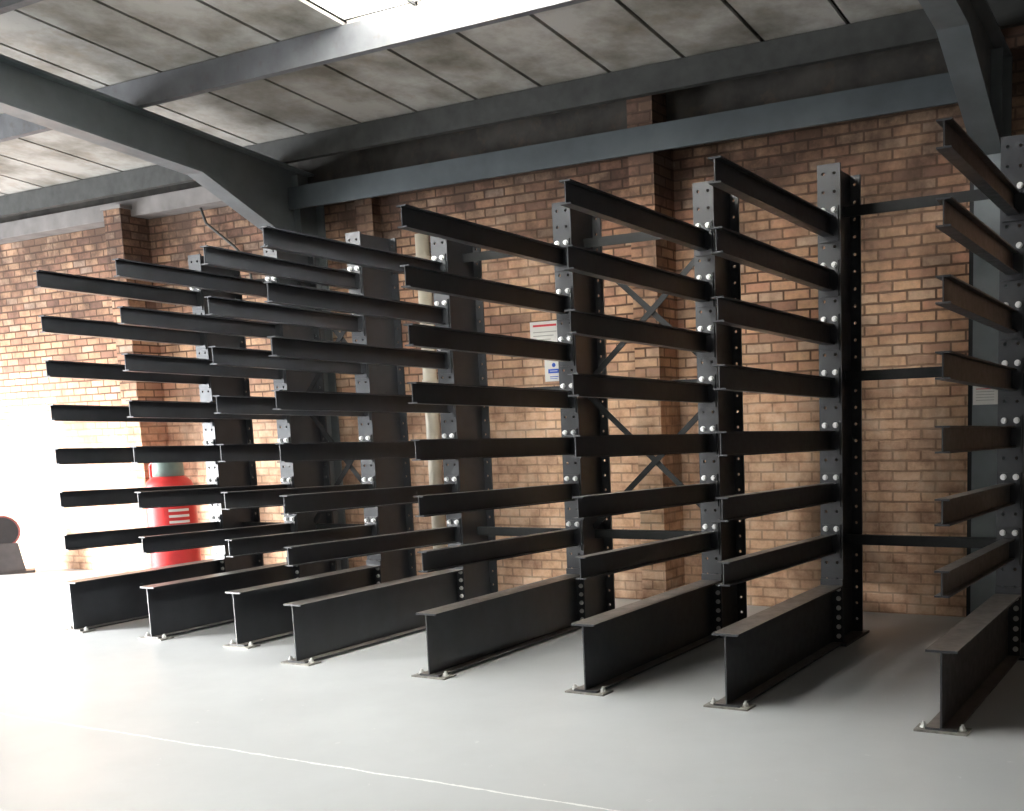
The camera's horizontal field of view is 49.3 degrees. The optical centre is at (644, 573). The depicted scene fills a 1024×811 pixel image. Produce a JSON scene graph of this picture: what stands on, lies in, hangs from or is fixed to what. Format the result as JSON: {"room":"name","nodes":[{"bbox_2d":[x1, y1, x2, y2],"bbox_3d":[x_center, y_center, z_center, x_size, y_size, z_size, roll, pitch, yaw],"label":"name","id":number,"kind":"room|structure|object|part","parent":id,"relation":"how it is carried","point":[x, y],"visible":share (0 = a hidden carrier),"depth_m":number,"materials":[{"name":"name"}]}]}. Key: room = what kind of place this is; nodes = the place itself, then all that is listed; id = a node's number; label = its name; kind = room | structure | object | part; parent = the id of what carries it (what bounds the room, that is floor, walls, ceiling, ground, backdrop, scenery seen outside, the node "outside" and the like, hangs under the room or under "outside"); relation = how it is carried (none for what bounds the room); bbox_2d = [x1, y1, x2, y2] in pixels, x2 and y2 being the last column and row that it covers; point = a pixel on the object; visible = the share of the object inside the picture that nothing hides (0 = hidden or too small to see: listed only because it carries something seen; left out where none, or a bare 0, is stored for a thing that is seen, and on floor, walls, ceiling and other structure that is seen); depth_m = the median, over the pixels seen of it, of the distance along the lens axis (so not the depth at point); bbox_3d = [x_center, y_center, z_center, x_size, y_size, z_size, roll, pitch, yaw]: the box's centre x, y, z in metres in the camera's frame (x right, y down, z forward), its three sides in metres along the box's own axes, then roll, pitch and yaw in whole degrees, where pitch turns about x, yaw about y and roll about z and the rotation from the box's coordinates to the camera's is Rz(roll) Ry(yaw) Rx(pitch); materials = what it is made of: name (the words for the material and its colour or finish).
{"room":"warehouse","nodes":[
{"label":"warehouse","id":0,"kind":"room"},
{"bbox_2d":[0,0,922,195],"bbox_3d":[-4.733,-3.177,2.045,20.618,0.844,16.380,2,9,28],"label":"ceiling","id":1,"kind":"structure","parent":0,"point":[93,44],"depth_m":8.09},
{"bbox_2d":[311,0,416,19],"bbox_3d":[-2.306,-3.718,5.190,1.932,0.485,4.553,2,9,28],"label":"window","id":2,"kind":"structure","parent":1,"relation":"attached to","point":[345,9],"depth_m":7.45,"materials":[{"name":"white glass"}]},
{"bbox_2d":[0,25,1023,616],"bbox_3d":[-1.389,-1.862,9.787,20.664,4.116,0.596,2,9,28],"label":"wall","id":3,"kind":"structure","parent":0,"point":[895,156],"depth_m":9.01,"materials":[{"name":"brown brick"}]},
{"bbox_2d":[0,186,227,244],"bbox_3d":[-6.854,-3.854,12.262,8.047,0.168,0.353,2,9,28],"label":"trim","id":4,"kind":"structure","parent":3,"relation":"attached to","point":[192,199],"depth_m":11.64,"materials":[{"name":"concrete"}]},
{"bbox_2d":[199,208,252,278],"bbox_3d":[-4.221,-3.310,11.070,0.691,0.935,0.048,1,8,21],"label":"cable","id":5,"kind":"object","parent":3,"relation":"attached to","point":[201,209],"visible":0.68,"depth_m":11.07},
{"bbox_2d":[415,233,446,571],"bbox_3d":[-1.944,-1.453,10.117,0.168,3.217,0.145,2,9,28],"label":"drainpipe","id":6,"kind":"object","parent":3,"relation":"attached to","point":[422,248],"visible":0.38,"depth_m":10.06,"materials":[{"name":"grey metal"}]},
{"bbox_2d":[0,41,947,222],"bbox_3d":[-3.977,-3.821,10.962,14.347,0.445,0.269,2,9,28],"label":"trim","id":7,"kind":"structure","parent":3,"relation":"attached to","point":[923,60],"depth_m":8.85,"materials":[{"name":"grey metal"}]},
{"bbox_2d":[530,320,557,341],"bbox_3d":[-0.849,-2.031,9.515,0.315,0.290,0.007,2,9,28],"label":"wall sign","id":8,"kind":"object","parent":3,"relation":"attached to","point":[545,330],"visible":0.51,"depth_m":9.51,"materials":[{"name":"white plastic"}]},
{"bbox_2d":[544,360,558,381],"bbox_3d":[-0.781,-1.768,9.519,0.181,0.210,0.008,2,9,28],"label":"wall sign","id":9,"kind":"object","parent":3,"relation":"attached to","point":[551,367],"visible":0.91,"depth_m":9.53,"materials":[{"name":"white plastic"}]},
{"bbox_3d":[-0.779,-1.726,9.522,0.112,0.084,0.002,2,9,28],"label":"blue panel","id":10,"kind":"part","parent":9,"relation":"part of","materials":[{"name":"blue plastic"}]},
{"bbox_2d":[0,566,1023,810],"bbox_3d":[-5.139,1.371,2.976,20.664,0.168,16.884,2,9,28],"label":"floor","id":11,"kind":"structure","parent":0,"point":[107,718],"depth_m":5.59,"materials":[{"name":"paint"}]},
{"bbox_2d":[0,516,34,574],"bbox_3d":[-7.376,-0.340,12.734,0.538,0.675,0.269,-6,9,-27],"label":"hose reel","id":12,"kind":"object","parent":11,"relation":"on","point":[11,560],"visible":1,"depth_m":12.68,"materials":[{"name":"metal"}]},
{"bbox_2d":[145,462,201,567],"bbox_3d":[-4.861,-0.548,11.363,0.487,1.302,0.489,-3,8,-9],"label":"tank","id":13,"kind":"object","parent":11,"relation":"on","point":[172,473],"visible":0.48,"depth_m":11.18,"materials":[{"name":"metal"}]},
{"bbox_3d":[-5.067,-0.983,11.454,0.190,0.400,0.033,2,9,28],"label":"handle","id":14,"kind":"part","parent":13,"relation":"part of","materials":[{"name":"red metal"}]},
{"bbox_2d":[0,54,348,570],"bbox_3d":[-6.931,-1.118,3.572,0.277,4.712,16.336,2,9,28],"label":"frame","id":15,"kind":"object","parent":11,"relation":"on","point":[253,184],"visible":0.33,"depth_m":9.11,"materials":[{"name":"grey metal"}]},
{"bbox_2d":[0,0,42,14],"bbox_3d":[-3.061,-3.667,6.497,20.126,0.200,0.063,2,9,28],"label":"purlin","id":16,"kind":"object","parent":15,"relation":"on","point":[6,6],"visible":1,"depth_m":7.00,"materials":[{"name":"grey paint"}]},
{"bbox_2d":[0,0,589,141],"bbox_3d":[-2.347,-3.724,7.837,20.126,0.200,0.063,2,9,28],"label":"purlin","id":17,"kind":"object","parent":15,"relation":"on","point":[438,18],"visible":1,"depth_m":7.79,"materials":[{"name":"grey paint"}]},
{"bbox_2d":[0,0,1023,217],"bbox_3d":[-1.633,-3.781,9.177,20.126,0.200,0.063,2,9,28],"label":"purlin","id":18,"kind":"object","parent":15,"relation":"on","point":[912,28],"visible":1,"depth_m":8.57,"materials":[{"name":"paint"}]},
{"bbox_2d":[287,72,957,209],"bbox_3d":[-0.517,-3.348,8.723,6.258,0.197,0.030,2,9,28],"label":"beam","id":19,"kind":"structure","parent":15,"relation":"attached to","point":[937,90],"depth_m":8.42,"materials":[{"name":"grey metal"}]},
{"bbox_2d":[33,231,416,648],"bbox_3d":[-3.319,-1.159,8.962,2.077,3.074,1.986,2,9,28],"label":"rack","id":20,"kind":"object","parent":11,"relation":"on","point":[236,585],"visible":0.77,"depth_m":8.84,"materials":[{"name":"black metal"}]},
{"bbox_3d":[-4.506,0.452,8.786,0.252,0.010,0.118,2,9,28],"label":"foot plate","id":21,"kind":"part","parent":20,"relation":"part of","materials":[{"name":"metal"}]},
{"bbox_3d":[-3.700,0.486,8.358,0.252,0.010,0.118,2,9,28],"label":"foot plate","id":22,"kind":"part","parent":20,"relation":"part of","materials":[{"name":"metal"}]},
{"bbox_3d":[-2.898,0.518,7.939,0.252,0.010,0.118,2,9,28],"label":"foot plate","id":23,"kind":"part","parent":20,"relation":"part of","materials":[{"name":"metal"}]},
{"bbox_2d":[259,179,746,696],"bbox_3d":[-0.843,-1.035,7.494,2.471,3.074,2.243,2,9,28],"label":"rack","id":24,"kind":"object","parent":11,"relation":"on","point":[465,618],"visible":0.95,"depth_m":7.49,"materials":[{"name":"black metal"}]},
{"bbox_3d":[-2.271,0.587,7.298,0.252,0.010,0.118,2,9,28],"label":"foot plate","id":25,"kind":"part","parent":24,"relation":"part of","materials":[{"name":"metal"}]},
{"bbox_3d":[-1.295,0.627,6.780,0.252,0.010,0.118,2,9,28],"label":"foot plate","id":26,"kind":"part","parent":24,"relation":"part of","materials":[{"name":"metal"}]},
{"bbox_3d":[-0.312,0.668,6.258,0.252,0.010,0.118,2,9,28],"label":"foot plate","id":27,"kind":"part","parent":24,"relation":"part of","materials":[{"name":"metal"}]},
{"bbox_2d":[703,117,1023,736],"bbox_3d":[1.400,-0.938,6.279,1.402,3.074,2.294,2,9,28],"label":"rack","id":28,"kind":"object","parent":11,"relation":"on","point":[763,649],"visible":1,"depth_m":6.42,"materials":[{"name":"black metal"}]},
{"bbox_3d":[0.454,0.700,5.848,0.252,0.010,0.118,2,9,28],"label":"foot plate","id":29,"kind":"part","parent":28,"relation":"part of","materials":[{"name":"metal"}]},
{"bbox_3d":[1.357,0.433,7.530,0.218,0.017,0.521,2,9,28],"label":"plate","id":30,"kind":"part","parent":28,"relation":"part of","materials":[{"name":"black paint"}]},
{"bbox_3d":[1.431,0.748,5.281,0.252,0.010,0.118,2,9,28],"label":"foot plate","id":31,"kind":"part","parent":28,"relation":"part of","materials":[{"name":"metal"}]},
{"bbox_3d":[2.335,0.481,6.962,0.218,0.017,0.521,2,9,28],"label":"plate","id":32,"kind":"part","parent":28,"relation":"part of","materials":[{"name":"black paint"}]},
{"bbox_2d":[918,0,1011,615],"bbox_3d":[-1.378,-0.888,0.624,0.277,4.712,16.336,2,9,28],"label":"frame","id":33,"kind":"object","parent":11,"relation":"on","point":[977,54],"visible":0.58,"depth_m":7.29,"materials":[{"name":"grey metal"}]},
{"bbox_2d":[973,386,997,404],"bbox_3d":[2.345,-1.242,7.569,0.168,0.160,0.007,2,9,28],"label":"notice","id":34,"kind":"object","parent":33,"relation":"attached to","point":[981,396],"visible":0.72,"depth_m":7.57,"materials":[{"name":"white paper"}]},
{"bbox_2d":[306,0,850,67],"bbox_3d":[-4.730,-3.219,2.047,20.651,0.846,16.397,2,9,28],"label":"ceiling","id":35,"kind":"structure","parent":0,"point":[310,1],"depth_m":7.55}
]}

